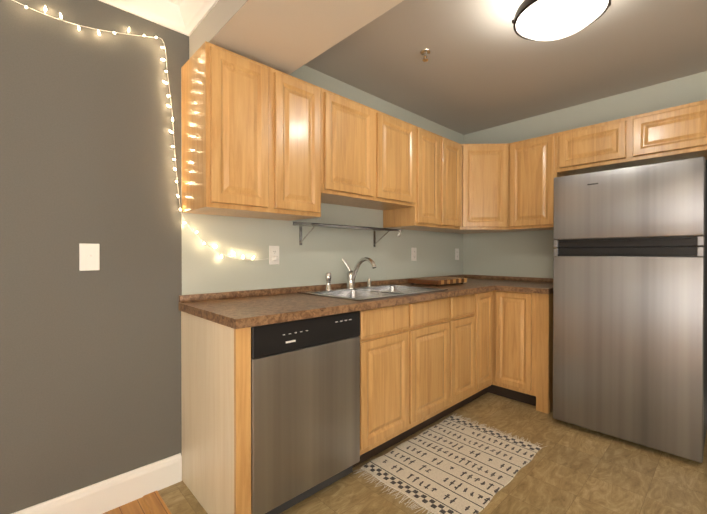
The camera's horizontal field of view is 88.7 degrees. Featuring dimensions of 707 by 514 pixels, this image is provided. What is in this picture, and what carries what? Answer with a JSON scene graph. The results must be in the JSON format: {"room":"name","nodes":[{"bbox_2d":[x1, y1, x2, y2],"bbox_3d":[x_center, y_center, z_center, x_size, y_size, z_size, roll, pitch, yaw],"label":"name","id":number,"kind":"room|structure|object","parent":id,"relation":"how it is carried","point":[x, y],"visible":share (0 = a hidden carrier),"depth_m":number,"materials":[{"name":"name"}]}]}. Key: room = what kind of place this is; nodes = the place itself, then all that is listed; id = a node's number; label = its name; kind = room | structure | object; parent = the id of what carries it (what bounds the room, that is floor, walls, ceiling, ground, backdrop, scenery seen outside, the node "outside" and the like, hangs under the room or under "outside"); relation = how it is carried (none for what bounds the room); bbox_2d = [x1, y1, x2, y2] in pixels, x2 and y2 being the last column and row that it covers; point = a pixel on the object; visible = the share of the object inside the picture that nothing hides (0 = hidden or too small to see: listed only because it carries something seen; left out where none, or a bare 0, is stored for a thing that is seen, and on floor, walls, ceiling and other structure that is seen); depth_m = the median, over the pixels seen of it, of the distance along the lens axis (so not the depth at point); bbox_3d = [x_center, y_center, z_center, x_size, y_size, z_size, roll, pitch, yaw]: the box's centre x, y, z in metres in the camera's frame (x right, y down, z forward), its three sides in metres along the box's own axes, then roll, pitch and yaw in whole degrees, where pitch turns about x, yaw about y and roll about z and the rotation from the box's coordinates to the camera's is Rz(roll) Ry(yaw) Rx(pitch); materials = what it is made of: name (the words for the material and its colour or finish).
{"room":"kitchen","nodes":[
{"label":"kitchen","id":0,"kind":"room"},
{"bbox_2d":[103,491,170,513],"bbox_3d":[-0.522,1.194,-1.298,3.582,0.066,5.320,0,1,-43],"label":"floor","id":1,"kind":"structure","parent":0,"point":[152,503],"depth_m":1.65,"materials":[{"name":"brown wood"}]},
{"bbox_2d":[0,0,462,513],"bbox_3d":[-1.252,-0.115,1.583,6.740,2.520,0.120,0,1,-43],"label":"wall","id":2,"kind":"structure","parent":0,"point":[90,377],"depth_m":1.63,"materials":[{"name":"grey paint"}]},
{"bbox_2d":[79,243,99,270],"bbox_3d":[-1.154,0.000,1.581,0.072,0.118,0.015,0,1,-43],"label":"light switch","id":3,"kind":"object","parent":2,"relation":"attached to","point":[89,256],"visible":1,"depth_m":1.58,"materials":[{"name":"white plastic"}]},
{"bbox_2d":[11,453,181,513],"bbox_3d":[-2.223,1.084,0.577,3.697,0.138,0.016,0,1,-43],"label":"baseboard","id":4,"kind":"structure","parent":2,"relation":"attached to","point":[104,496],"depth_m":1.64,"materials":[{"name":"white paint"}]},
{"bbox_2d":[99,0,173,27],"bbox_3d":[-2.220,-1.189,0.509,3.630,0.115,0.094,0,1,-43],"label":"crown molding","id":5,"kind":"structure","parent":2,"relation":"attached to","point":[161,12],"depth_m":1.71,"materials":[{"name":"white paint"}]},
{"bbox_2d":[12,0,277,260],"bbox_3d":[-1.029,-0.524,1.675,1.556,1.096,0.033,0,1,-43],"label":"cord","id":6,"kind":"object","parent":2,"relation":"attached to","point":[274,257],"visible":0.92,"depth_m":1.79,"materials":[{"name":"white plastic"}]},
{"bbox_2d":[169,0,218,35],"bbox_3d":[0.905,-1.185,-0.045,0.094,0.115,5.200,0,1,-43],"label":"crown molding","id":7,"kind":"structure","parent":2,"relation":"attached to","point":[186,17],"depth_m":1.76,"materials":[{"name":"white paint"}]},
{"bbox_2d":[181,41,320,220],"bbox_3d":[-0.526,-0.598,1.950,0.654,0.740,0.336,0,1,-43],"label":"upper cabinet","id":8,"kind":"object","parent":2,"relation":"attached to","point":[251,138],"visible":1,"depth_m":1.77,"materials":[{"name":"brown wood"}]},
{"bbox_2d":[269,246,278,264],"bbox_3d":[-0.486,-0.012,2.219,0.070,0.116,0.009,0,1,-43],"label":"electrical outlet","id":9,"kind":"object","parent":2,"relation":"attached to","point":[273,250],"visible":0.88,"depth_m":2.21,"materials":[{"name":"white plastic"}]},
{"bbox_2d":[293,221,401,246],"bbox_3d":[-0.008,-0.154,2.530,0.850,0.150,0.211,0,1,-43],"label":"steel shelf","id":10,"kind":"object","parent":2,"relation":"attached to","point":[313,225],"visible":1,"depth_m":2.40,"materials":[{"name":"grey metal"}]},
{"bbox_2d":[321,88,414,209],"bbox_3d":[0.032,-0.672,2.478,0.882,0.600,0.336,0,1,-43],"label":"upper cabinet","id":11,"kind":"object","parent":2,"relation":"attached to","point":[367,157],"visible":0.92,"depth_m":2.31,"materials":[{"name":"brown wood"}]},
{"bbox_2d":[411,248,416,260],"bbox_3d":[0.534,-0.025,3.187,0.070,0.116,0.009,0,1,-43],"label":"electrical outlet","id":12,"kind":"object","parent":2,"relation":"attached to","point":[413,254],"visible":1,"depth_m":3.18,"materials":[{"name":"white plastic"}]},
{"bbox_2d":[383,126,460,230],"bbox_3d":[0.587,-0.606,3.005,0.645,0.740,0.336,0,1,-43],"label":"upper cabinet","id":13,"kind":"object","parent":2,"relation":"attached to","point":[437,207],"visible":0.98,"depth_m":2.84,"materials":[{"name":"brown wood"}]},
{"bbox_2d":[455,248,458,259],"bbox_3d":[1.057,-0.029,3.682,0.070,0.116,0.009,0,1,-43],"label":"electrical outlet","id":14,"kind":"object","parent":2,"relation":"attached to","point":[456,254],"visible":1,"depth_m":3.67,"materials":[{"name":"white plastic"}]},
{"bbox_2d":[432,143,516,233],"bbox_3d":[1.135,-0.608,3.337,0.609,0.740,0.609,0,1,-43],"label":"upper cabinet","id":15,"kind":"object","parent":2,"relation":"attached to","point":[484,188],"visible":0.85,"depth_m":3.10,"materials":[{"name":"brown wood"}]},
{"bbox_2d":[189,0,403,74],"bbox_3d":[1.099,-1.179,0.139,0.444,0.370,5.200,0,1,-43],"label":"soffit","id":16,"kind":"structure","parent":0,"point":[288,37],"depth_m":1.60,"materials":[{"name":"beige paint"}]},
{"bbox_2d":[158,393,706,513],"bbox_3d":[1.875,1.180,0.976,3.050,0.060,5.320,0,1,-43],"label":"floor","id":17,"kind":"structure","parent":0,"point":[569,468],"depth_m":1.83,"materials":[{"name":"brown tile"}]},
{"bbox_2d":[181,310,364,513],"bbox_3d":[-0.418,0.707,1.865,0.690,0.872,0.622,0,1,-43],"label":"base cabinet","id":18,"kind":"object","parent":17,"relation":"on","point":[215,357],"depth_m":1.55,"materials":[{"name":"brown wood"}]},
{"bbox_2d":[179,274,518,328],"bbox_3d":[0.350,0.228,2.573,2.809,0.076,0.647,0,1,-43],"label":"countertop","id":19,"kind":"structure","parent":18,"relation":"on","point":[243,309],"depth_m":1.89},
{"bbox_2d":[325,257,375,289],"bbox_3d":[0.037,0.110,2.473,0.432,0.218,0.293,0,1,-43],"label":"tap","id":20,"kind":"object","parent":19,"relation":"on","point":[351,275],"depth_m":2.51,"materials":[{"name":"silver metal"}]},
{"bbox_2d":[297,257,447,300],"bbox_3d":[0.140,0.208,2.383,0.850,0.413,0.567,0,1,-43],"label":"double-bowl sink","id":21,"kind":"object","parent":19,"relation":"in","point":[352,292],"visible":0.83,"depth_m":2.44,"materials":[{"name":"silver metal"}]},
{"bbox_2d":[408,277,466,285],"bbox_3d":[0.700,0.201,3.006,0.430,0.046,0.295,0,1,-43],"label":"cutting board","id":22,"kind":"object","parent":19,"relation":"on","point":[437,281],"visible":1,"depth_m":2.89,"materials":[{"name":"brown wood"}]},
{"bbox_2d":[251,311,359,513],"bbox_3d":[-0.393,0.710,1.873,0.605,0.867,0.611,0,1,-43],"label":"dishwasher","id":23,"kind":"object","parent":17,"relation":"on","point":[305,408],"visible":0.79,"depth_m":1.61,"materials":[{"name":"grey metal"}]},
{"bbox_2d":[353,413,545,513],"bbox_3d":[0.581,1.138,2.049,1.054,0.007,0.632,0,1,-43],"label":"woven rug","id":24,"kind":"object","parent":17,"relation":"on","point":[451,464],"visible":1,"depth_m":1.97,"materials":[{"name":"white fabric"}]},
{"bbox_2d":[489,290,552,413],"bbox_3d":[1.482,0.699,2.972,0.621,0.872,0.424,0,1,-43],"label":"base cabinet","id":25,"kind":"object","parent":17,"relation":"on","point":[520,323],"depth_m":2.75,"materials":[{"name":"brown wood"}]},
{"bbox_2d":[495,277,552,293],"bbox_3d":[1.492,0.225,2.941,0.645,0.076,0.390,0,1,-43],"label":"countertop","id":26,"kind":"structure","parent":25,"relation":"on","point":[521,284],"depth_m":2.86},
{"bbox_2d":[553,157,706,462],"bbox_3d":[1.875,0.299,2.443,0.723,1.680,0.740,0,1,-43],"label":"refrigerator","id":27,"kind":"object","parent":17,"relation":"on","point":[630,307],"visible":1,"depth_m":2.15,"materials":[{"name":"grey metal"}]},
{"bbox_2d":[305,0,706,134],"bbox_3d":[2.142,-1.312,1.127,2.430,0.120,5.200,0,1,-43],"label":"ceiling","id":28,"kind":"structure","parent":0,"point":[484,66],"depth_m":2.29,"materials":[{"name":"paint"}]},
{"bbox_2d":[420,49,430,61],"bbox_3d":[0.441,-1.233,2.216,0.064,0.052,0.064,0,1,-43],"label":"sprinkler","id":29,"kind":"object","parent":28,"relation":"attached to","point":[425,52],"visible":1,"depth_m":2.21,"materials":[{"name":"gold metal"}]},
{"bbox_2d":[512,0,610,40],"bbox_3d":[0.950,-1.146,1.665,0.390,0.217,0.390,0,1,-43],"label":"lamp","id":30,"kind":"object","parent":28,"relation":"attached to","point":[542,20],"visible":1,"depth_m":1.61,"materials":[{"name":"white glass"}]},
{"bbox_2d":[463,71,706,337],"bbox_3d":[2.980,-0.117,1.931,0.120,2.520,5.200,0,1,-43],"label":"wall","id":31,"kind":"structure","parent":0,"point":[522,254],"depth_m":3.22,"materials":[{"name":"paint"}]},
{"bbox_2d":[509,133,563,230],"bbox_3d":[1.573,-0.606,3.073,0.336,0.740,0.378,0,1,-43],"label":"upper cabinet","id":32,"kind":"object","parent":31,"relation":"attached to","point":[533,173],"visible":0.79,"depth_m":2.95,"materials":[{"name":"brown wood"}]},
{"bbox_2d":[557,99,706,175],"bbox_3d":[2.019,-0.818,2.602,0.336,0.310,0.916,0,1,-43],"label":"upper cabinet","id":33,"kind":"object","parent":31,"relation":"attached to","point":[679,132],"visible":1,"depth_m":2.47,"materials":[{"name":"brown wood"}]}
]}

